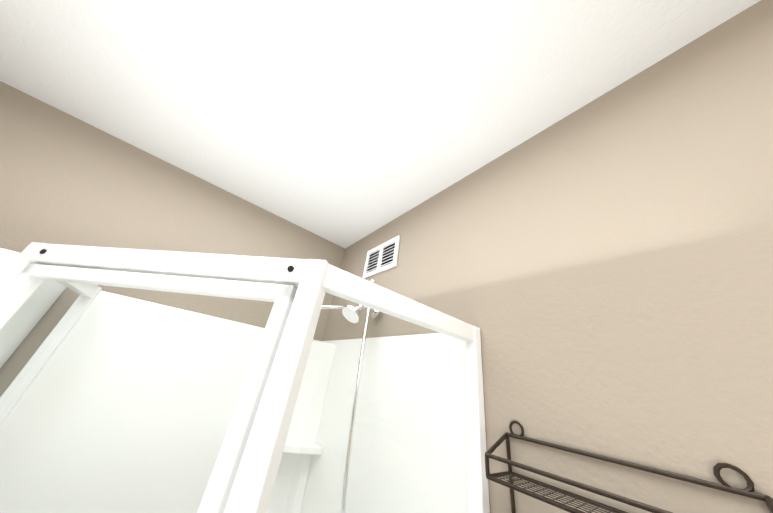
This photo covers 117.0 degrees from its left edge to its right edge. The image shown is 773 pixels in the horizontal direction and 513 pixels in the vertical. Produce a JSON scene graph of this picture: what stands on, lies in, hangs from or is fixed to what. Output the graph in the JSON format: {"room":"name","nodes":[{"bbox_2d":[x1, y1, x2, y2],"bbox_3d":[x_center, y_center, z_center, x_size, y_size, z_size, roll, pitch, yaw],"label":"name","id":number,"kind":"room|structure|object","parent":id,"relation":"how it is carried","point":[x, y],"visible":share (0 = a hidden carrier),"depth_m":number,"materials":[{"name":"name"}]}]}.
{"room":"bathroom","nodes":[
{"label":"bathroom","id":0,"kind":"room"},
{"bbox_2d":[0,81,344,396],"bbox_3d":[-1.008,0.743,0.619,1.650,2.440,0.100,28,-33,-32],"label":"wall","id":1,"kind":"structure","parent":0,"point":[66,179],"depth_m":0.91,"materials":[{"name":"beige paint"}]},
{"bbox_2d":[0,0,760,247],"bbox_3d":[-0.058,-0.714,0.345,1.650,0.100,2.540,28,-33,-32],"label":"ceiling","id":2,"kind":"structure","parent":0,"point":[344,123],"depth_m":0.68,"materials":[{"name":"white paint"}]},
{"bbox_2d":[322,0,772,512],"bbox_3d":[0.393,0.686,0.119,0.100,2.440,2.440,28,-33,-32],"label":"wall","id":3,"kind":"structure","parent":0,"point":[598,271],"depth_m":0.44,"materials":[{"name":"beige paint"}]},
{"bbox_2d":[362,235,399,278],"bbox_3d":[-0.029,0.007,1.131,0.009,0.155,0.245,28,-33,-32],"label":"air vent","id":4,"kind":"object","parent":3,"relation":"in","point":[382,257],"visible":1,"depth_m":1.12,"materials":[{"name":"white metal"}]},
{"bbox_2d":[485,420,772,512],"bbox_3d":[0.258,0.551,0.207,0.115,0.640,0.301,28,-33,-32],"label":"wall shelf","id":5,"kind":"object","parent":3,"relation":"attached to","point":[748,490],"visible":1,"depth_m":0.35,"materials":[{"name":"brown metal"}]},
{"bbox_3d":[-0.392,1.505,-0.845,1.650,0.100,2.540,28,-33,-32],"label":"floor","id":6,"kind":"structure","parent":0,"visible":0},
{"bbox_2d":[0,248,65,367],"bbox_3d":[-1.224,0.776,0.138,0.414,1.876,0.258,28,-33,-32],"label":"linen cabinet","id":7,"kind":"object","parent":6,"relation":"on","point":[7,257],"visible":0.46,"depth_m":0.65,"materials":[{"name":"white paint"}]},
{"bbox_2d":[0,242,489,512],"bbox_3d":[-0.491,0.860,0.312,0.892,2.085,0.927,28,-33,-32],"label":"shower","id":8,"kind":"object","parent":6,"relation":"on","point":[113,403],"visible":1,"depth_m":0.66,"materials":[{"name":"white plastic"}]}
]}

